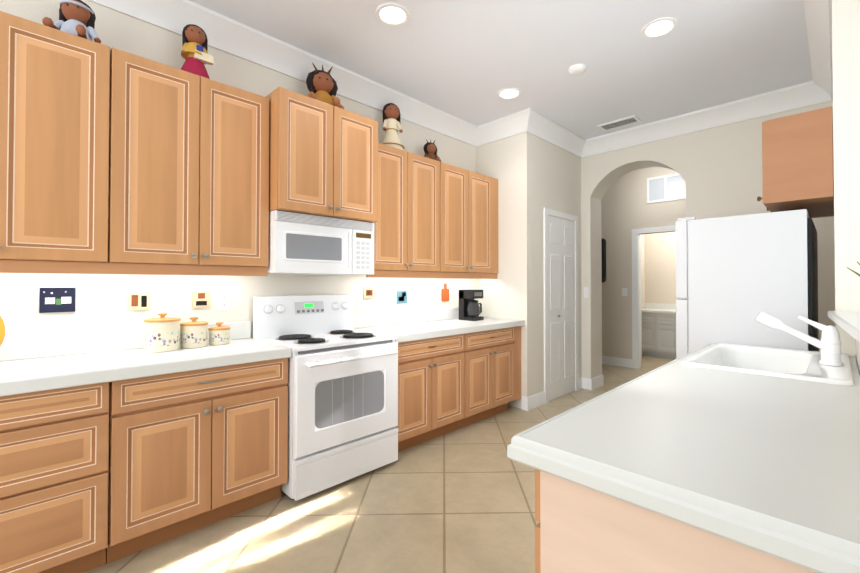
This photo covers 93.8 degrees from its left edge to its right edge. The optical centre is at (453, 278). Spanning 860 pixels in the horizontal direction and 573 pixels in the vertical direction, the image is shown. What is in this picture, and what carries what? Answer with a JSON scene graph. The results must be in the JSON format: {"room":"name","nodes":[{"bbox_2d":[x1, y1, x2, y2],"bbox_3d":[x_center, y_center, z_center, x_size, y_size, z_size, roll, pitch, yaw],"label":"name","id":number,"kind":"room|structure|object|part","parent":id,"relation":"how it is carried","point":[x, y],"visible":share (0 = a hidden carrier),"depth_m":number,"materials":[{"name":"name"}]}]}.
{"room":"kitchen","nodes":[
{"label":"kitchen","id":0,"kind":"room"},
{"bbox_2d":[0,0,475,338],"bbox_3d":[-1.865,-0.188,2.449,0.120,3.030,6.040,-1,-1,44],"label":"wall","id":1,"kind":"structure","parent":0,"point":[101,301],"depth_m":2.53,"materials":[{"name":"beige paint"}]},
{"bbox_2d":[0,11,109,262],"bbox_3d":[-2.119,-0.632,1.841,0.355,1.096,0.803,-1,-1,44],"label":"upper cabinet","id":2,"kind":"object","parent":1,"relation":"attached to","point":[54,136],"visible":1,"depth_m":1.89,"materials":[{"name":"brown wood"}]},
{"bbox_2d":[42,0,100,42],"bbox_3d":[-1.907,-1.321,2.014,0.259,0.284,0.212,-1,-1,44],"label":"doll","id":3,"kind":"object","parent":2,"relation":"on","point":[77,17],"visible":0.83,"depth_m":2.02,"materials":[{"name":"grey fabric"}]},
{"bbox_2d":[0,260,267,275],"bbox_3d":[-1.865,-0.050,2.138,0.302,0.057,1.594,-1,-1,44],"label":"rail","id":4,"kind":"object","parent":2,"relation":"attached to","point":[16,266],"visible":0.94,"depth_m":2.08,"materials":[{"name":"brown wood"}]},
{"bbox_2d":[107,47,268,266],"bbox_3d":[-1.567,-0.625,2.418,0.355,1.096,0.787,-1,-1,44],"label":"upper cabinet","id":5,"kind":"object","parent":1,"relation":"attached to","point":[188,168],"visible":0.98,"depth_m":2.27,"materials":[{"name":"brown wood"}]},
{"bbox_2d":[181,24,213,78],"bbox_3d":[-1.568,-1.358,2.441,0.198,0.369,0.198,-1,-1,44],"label":"doll","id":6,"kind":"object","parent":5,"relation":"on","point":[195,55],"visible":0.75,"depth_m":2.40,"materials":[{"name":"red fabric"}]},
{"bbox_2d":[217,292,228,309],"bbox_3d":[-1.540,0.150,2.691,0.008,0.120,0.072,-1,-1,44],"label":"wall outlet","id":7,"kind":"object","parent":1,"relation":"attached to","point":[222,300],"depth_m":2.69,"materials":[{"name":"white plastic"}]},
{"bbox_2d":[39,287,407,312],"bbox_3d":[-1.281,0.151,2.958,0.012,0.185,2.460,-1,-1,44],"label":"tiles","id":8,"kind":"structure","parent":1,"relation":"attached to","point":[51,300],"depth_m":2.34,"materials":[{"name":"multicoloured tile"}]},
{"bbox_2d":[88,0,483,146],"bbox_3d":[-1.742,-1.618,2.418,0.125,0.169,5.940,-1,-1,44],"label":"crown molding","id":9,"kind":"structure","parent":1,"relation":"attached to","point":[234,38],"depth_m":2.90,"materials":[{"name":"white wood"}]},
{"bbox_2d":[266,86,377,222],"bbox_3d":[-0.982,-0.821,2.942,0.480,0.772,0.758,-1,-1,44],"label":"upper cabinet","id":10,"kind":"object","parent":1,"relation":"attached to","point":[323,159],"visible":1,"depth_m":2.73,"materials":[{"name":"brown wood"}]},
{"bbox_2d":[268,210,373,274],"bbox_3d":[-1.002,-0.232,2.954,0.425,0.398,0.754,-1,-1,44],"label":"over-the-range microwave","id":11,"kind":"object","parent":10,"relation":"attached to","point":[299,243],"visible":1,"depth_m":2.77,"materials":[{"name":"white"}]},
{"bbox_2d":[306,64,343,108],"bbox_3d":[-0.944,-1.405,2.943,0.367,0.395,0.325,-1,-1,44],"label":"doll","id":12,"kind":"object","parent":10,"relation":"on","point":[322,85],"visible":0.77,"depth_m":2.94,"materials":[{"name":"brown fabric"}]},
{"bbox_2d":[373,143,439,271],"bbox_3d":[-0.493,-0.577,3.541,0.355,1.026,0.778,-1,-1,44],"label":"upper cabinet","id":13,"kind":"object","parent":1,"relation":"attached to","point":[406,231],"visible":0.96,"depth_m":3.44,"materials":[{"name":"brown wood"}]},
{"bbox_2d":[381,103,404,149],"bbox_3d":[-0.538,-1.326,3.518,0.240,0.471,0.240,-1,-1,44],"label":"doll","id":14,"kind":"object","parent":13,"relation":"on","point":[392,116],"visible":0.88,"depth_m":3.47,"materials":[{"name":"beige fabric"}]},
{"bbox_2d":[423,139,440,161],"bbox_3d":[-0.199,-1.213,3.821,0.228,0.252,0.228,-1,-1,44],"label":"doll","id":15,"kind":"object","parent":13,"relation":"on","point":[430,149],"visible":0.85,"depth_m":3.82,"materials":[{"name":"brown fabric"}]},
{"bbox_2d":[442,284,448,300],"bbox_3d":[-0.079,0.141,4.210,0.017,0.194,0.100,-1,-1,44],"label":"cutting board","id":16,"kind":"object","parent":1,"relation":"attached to","point":[445,293],"visible":0.9,"depth_m":4.20,"materials":[{"name":"orange wood"}]},
{"bbox_2d":[440,162,497,273],"bbox_3d":[0.086,-0.569,4.147,0.355,1.026,0.890,-1,-1,44],"label":"upper cabinet","id":17,"kind":"object","parent":1,"relation":"attached to","point":[466,221],"depth_m":4.00,"materials":[{"name":"brown wood"}]},
{"bbox_2d":[366,270,497,278],"bbox_3d":[-0.203,-0.029,3.876,0.302,0.057,1.672,-1,-1,44],"label":"rail","id":18,"kind":"object","parent":17,"relation":"attached to","point":[396,274],"visible":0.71,"depth_m":3.65,"materials":[{"name":"brown wood"}]},
{"bbox_3d":[0.344,-0.566,4.447,0.314,1.026,0.099,-1,-1,44],"label":"cabinet filler panel","id":19,"kind":"part","parent":17,"relation":"part of","materials":[{"name":"brown wood"}]},
{"bbox_2d":[84,356,674,572],"bbox_3d":[1.145,1.375,2.236,7.500,0.100,12.720,-1,-1,44],"label":"floor","id":20,"kind":"structure","parent":0,"point":[461,500],"depth_m":2.19,"materials":[{"name":"tile"}]},
{"bbox_2d":[0,382,109,572],"bbox_3d":[-2.018,0.882,1.713,0.652,0.873,0.784,-1,-1,44],"label":"base cabinet","id":21,"kind":"object","parent":20,"relation":"on","point":[54,465],"visible":0.94,"depth_m":1.67,"materials":[{"name":"brown wood"}]},
{"bbox_2d":[106,358,287,563],"bbox_3d":[-1.465,0.889,2.291,0.652,0.873,0.807,-1,-1,44],"label":"base cabinet","id":22,"kind":"object","parent":20,"relation":"on","point":[190,451],"visible":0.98,"depth_m":2.04,"materials":[{"name":"brown wood"}]},
{"bbox_2d":[0,321,290,396],"bbox_3d":[-1.737,0.374,2.013,0.652,0.173,1.597,-1,-1,44],"label":"countertop","id":23,"kind":"structure","parent":22,"relation":"on","point":[36,363],"depth_m":2.05,"materials":[{"name":"white"}]},
{"bbox_2d":[0,316,4,345],"bbox_3d":[-2.167,0.237,1.737,0.188,0.331,0.306,-1,-1,44],"label":"plate","id":24,"kind":"object","parent":23,"relation":"on","point":[2,330],"visible":1,"depth_m":1.88,"materials":[{"name":"yellow ceramic"}]},
{"bbox_2d":[144,313,180,352],"bbox_3d":[-1.660,0.303,2.296,0.173,0.214,0.173,-1,-1,44],"label":"canister","id":25,"kind":"object","parent":23,"relation":"on","point":[162,333],"visible":1,"depth_m":2.23,"materials":[{"name":"beige ceramic"}]},
{"bbox_2d":[180,317,207,347],"bbox_3d":[-1.564,0.322,2.425,0.146,0.178,0.146,-1,-1,44],"label":"medium canister","id":26,"kind":"object","parent":23,"relation":"on","point":[193,333],"visible":0.98,"depth_m":2.37,"materials":[{"name":"beige ceramic"}]},
{"bbox_2d":[208,322,229,344],"bbox_3d":[-1.473,0.343,2.534,0.121,0.138,0.121,-1,-1,44],"label":"canister","id":27,"kind":"object","parent":23,"relation":"on","point":[219,334],"visible":1,"depth_m":2.49,"materials":[{"name":"beige ceramic"}]},
{"bbox_2d":[253,294,397,500],"bbox_3d":[-0.873,0.729,2.819,0.728,1.204,0.758,-1,-1,44],"label":"stove","id":28,"kind":"object","parent":20,"relation":"on","point":[342,384],"visible":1,"depth_m":2.63,"materials":[{"name":"white metal"}]},
{"bbox_2d":[396,334,464,451],"bbox_3d":[-0.380,0.903,3.426,0.652,0.873,0.792,-1,-1,44],"label":"base cabinet","id":29,"kind":"object","parent":20,"relation":"on","point":[431,388],"visible":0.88,"depth_m":3.22,"materials":[{"name":"brown wood"}]},
{"bbox_2d":[457,326,520,428],"bbox_3d":[0.199,0.910,4.032,0.652,0.873,0.875,-1,-1,44],"label":"base cabinet","id":30,"kind":"object","parent":20,"relation":"on","point":[492,372],"visible":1,"depth_m":3.79,"materials":[{"name":"brown wood"}]},
{"bbox_2d":[353,308,524,342],"bbox_3d":[-0.077,0.394,3.750,0.652,0.173,1.672,-1,-1,44],"label":"countertop","id":31,"kind":"structure","parent":30,"relation":"on","point":[406,326],"depth_m":3.64,"materials":[{"name":"white"}]},
{"bbox_2d":[459,289,483,320],"bbox_3d":[0.206,0.275,4.205,0.200,0.315,0.219,-1,-1,44],"label":"coffee maker","id":32,"kind":"object","parent":31,"relation":"on","point":[470,308],"visible":1,"depth_m":4.13,"materials":[{"name":"black plastic"}]},
{"bbox_2d":[476,132,581,408],"bbox_3d":[0.885,-0.159,4.834,0.800,3.030,1.210,-1,-1,44],"label":"wall block","id":33,"kind":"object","parent":20,"relation":"on","point":[534,175],"visible":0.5,"depth_m":4.29,"materials":[{"name":"beige paint"}]},
{"bbox_2d":[516,108,587,155],"bbox_3d":[1.132,-1.593,4.440,0.125,0.169,1.205,-1,-1,44],"label":"crown molding","id":34,"kind":"structure","parent":33,"relation":"attached to","point":[533,122],"depth_m":4.38,"materials":[{"name":"white"}]},
{"bbox_2d":[543,208,578,403],"bbox_3d":[1.262,0.296,4.614,0.042,2.115,0.770,-1,-1,44],"label":"door","id":35,"kind":"structure","parent":33,"relation":"attached to","point":[561,350],"depth_m":4.60,"materials":[{"name":"white"}]},
{"bbox_2d":[523,391,544,410],"bbox_3d":[0.859,1.281,4.222,0.044,0.135,0.339,-1,-1,44],"label":"baseboard","id":36,"kind":"structure","parent":20,"relation":"on","point":[532,401],"depth_m":4.17,"materials":[{"name":"white wood"}]},
{"bbox_2d":[641,303,675,358],"bbox_3d":[3.855,0.923,7.067,1.090,0.920,0.580,-1,-1,44],"label":"bathroom vanity","id":37,"kind":"object","parent":20,"relation":"on","point":[658,326],"visible":0.42,"depth_m":6.99,"materials":[{"name":"grey wood"}]},
{"bbox_2d":[535,469,815,572],"bbox_3d":[0.661,0.875,1.038,0.616,0.872,0.689,-1,-1,44],"label":"base cabinet","id":38,"kind":"object","parent":20,"relation":"on","point":[580,529],"visible":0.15,"depth_m":0.84,"materials":[{"name":"brown wood"}]},
{"bbox_2d":[507,343,859,572],"bbox_3d":[1.111,0.428,1.544,0.662,0.061,2.134,-1,-1,44],"label":"countertop","id":39,"kind":"structure","parent":38,"relation":"on","point":[769,465],"depth_m":0.91,"materials":[{"name":"white"}]},
{"bbox_2d":[681,343,853,385],"bbox_3d":[1.554,0.487,1.981,0.585,0.195,0.820,-1,-1,44],"label":"sink","id":40,"kind":"object","parent":39,"relation":"in","point":[804,365],"visible":0.65,"depth_m":2.16,"materials":[{"name":"white ceramic"}]},
{"bbox_2d":[755,312,842,365],"bbox_3d":[1.632,0.278,1.910,0.317,0.227,0.082,-1,-1,44],"label":"faucet","id":41,"kind":"object","parent":40,"relation":"on","point":[829,343],"visible":1,"depth_m":1.84,"materials":[{"name":"white"}]},
{"bbox_2d":[675,209,818,358],"bbox_3d":[2.039,0.466,2.763,0.680,1.729,0.900,-1,-1,44],"label":"refrigerator","id":42,"kind":"object","parent":20,"relation":"on","point":[736,276],"visible":0.54,"depth_m":2.42,"materials":[{"name":"white metal"}]},
{"bbox_2d":[189,0,812,169],"bbox_3d":[0.725,-1.738,3.643,5.000,0.100,11.320,-1,-1,44],"label":"ceiling","id":43,"kind":"structure","parent":0,"point":[466,60],"depth_m":2.99,"materials":[{"name":"white paint"}]},
{"bbox_2d":[375,3,409,25],"bbox_3d":[-0.390,-1.697,2.592,0.220,0.008,0.220,-1,-1,44],"label":"recessed light","id":44,"kind":"object","parent":43,"relation":"in","point":[392,14],"visible":1,"depth_m":2.58,"materials":[{"name":"white"}]},
{"bbox_2d":[476,111,522,143],"bbox_3d":[0.514,-1.595,4.282,0.510,0.169,0.125,-1,-1,44],"label":"crown molding","id":45,"kind":"structure","parent":43,"relation":"attached to","point":[504,127],"depth_m":4.31,"materials":[{"name":"white"}]},
{"bbox_2d":[497,88,520,98],"bbox_3d":[0.513,-1.684,3.666,0.220,0.008,0.220,-1,-1,44],"label":"recessed light","id":46,"kind":"object","parent":43,"relation":"in","point":[509,93],"visible":1,"depth_m":3.66,"materials":[{"name":"white glass"}]},
{"bbox_2d":[569,64,586,75],"bbox_3d":[1.003,-1.675,3.239,0.140,0.036,0.140,-1,-1,44],"label":"smoke detector","id":47,"kind":"object","parent":43,"relation":"attached to","point":[577,69],"visible":1,"depth_m":3.21,"materials":[{"name":"white plastic"}]},
{"bbox_2d":[597,115,640,130],"bbox_3d":[1.792,-1.673,4.339,0.400,0.014,0.180,-1,-1,44],"label":"ceiling vent","id":48,"kind":"object","parent":43,"relation":"in","point":[620,122],"visible":1,"depth_m":4.32,"materials":[{"name":"white metal"}]},
{"bbox_2d":[641,17,677,37],"bbox_3d":[1.397,-1.696,2.724,0.220,0.008,0.220,-1,-1,44],"label":"recessed light","id":49,"kind":"object","parent":43,"relation":"in","point":[659,27],"visible":1,"depth_m":2.72,"materials":[{"name":"white"}]},
{"bbox_2d":[601,167,685,358],"bbox_3d":[2.977,-0.145,6.038,4.920,3.030,0.120,-1,-1,44],"label":"wall","id":50,"kind":"structure","parent":0,"point":[626,208],"depth_m":6.16,"materials":[{"name":"beige paint"}]},
{"bbox_2d":[601,238,605,282],"bbox_3d":[2.342,-0.289,6.534,0.280,0.710,0.040,-1,-1,44],"label":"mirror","id":51,"kind":"object","parent":50,"relation":"attached to","point":[603,242],"visible":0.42,"depth_m":6.44,"materials":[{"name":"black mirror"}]},
{"bbox_2d":[602,173,685,368],"bbox_3d":[2.390,-0.058,6.577,2.925,2.870,0.150,-1,-1,44],"label":"trim","id":52,"kind":"structure","parent":50,"relation":"attached to","point":[669,187],"depth_m":6.11,"materials":[{"name":"white"}]},
{"bbox_2d":[581,100,834,378],"bbox_3d":[2.607,-0.166,4.247,2.500,3.030,0.320,-1,-1,44],"label":"wall","id":53,"kind":"structure","parent":0,"point":[718,169],"depth_m":4.12,"materials":[{"name":"beige paint"}]},
{"bbox_2d":[589,374,603,389],"bbox_3d":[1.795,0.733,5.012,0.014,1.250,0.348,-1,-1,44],"label":"baseboard","id":54,"kind":"structure","parent":53,"relation":"attached to","point":[598,381],"depth_m":4.97,"materials":[{"name":"white wood"}]},
{"bbox_2d":[578,82,831,157],"bbox_3d":[2.377,-1.597,4.175,2.290,0.169,0.125,-1,-1,44],"label":"crown molding","id":55,"kind":"structure","parent":53,"relation":"attached to","point":[795,96],"depth_m":4.01,"materials":[{"name":"white wood"}]},
{"bbox_2d":[803,0,832,103],"bbox_3d":[2.554,-1.613,2.793,0.125,0.169,1.620,-1,-1,44],"label":"crown molding","id":56,"kind":"structure","parent":53,"relation":"attached to","point":[818,13],"depth_m":2.80,"materials":[{"name":"white wood"}]},
{"bbox_2d":[832,0,859,357],"bbox_3d":[2.719,-0.184,2.708,0.210,3.030,1.750,-1,-1,44],"label":"wall pillar","id":57,"kind":"structure","parent":0,"point":[846,70],"depth_m":2.12,"materials":[{"name":"beige paint"}]},
{"bbox_2d":[757,106,833,217],"bbox_3d":[2.228,-0.678,2.596,0.332,0.485,0.900,-1,-1,44],"label":"upper cabinet","id":58,"kind":"object","parent":57,"relation":"attached to","point":[797,163],"visible":0.98,"depth_m":2.27,"materials":[{"name":"brown wood"}]},
{"bbox_2d":[856,340,859,374],"bbox_3d":[1.401,0.758,1.265,0.130,1.110,2.138,-1,-1,44],"label":"wall","id":59,"kind":"structure","parent":0,"point":[858,353],"depth_m":1.84,"materials":[{"name":"beige paint"}]},
{"bbox_2d":[828,311,859,342],"bbox_3d":[1.386,0.180,1.243,0.359,0.039,2.196,-1,-1,44],"label":"bar ledge","id":60,"kind":"object","parent":59,"relation":"on","point":[848,322],"visible":1,"depth_m":1.62,"materials":[{"name":"white"}]}
]}

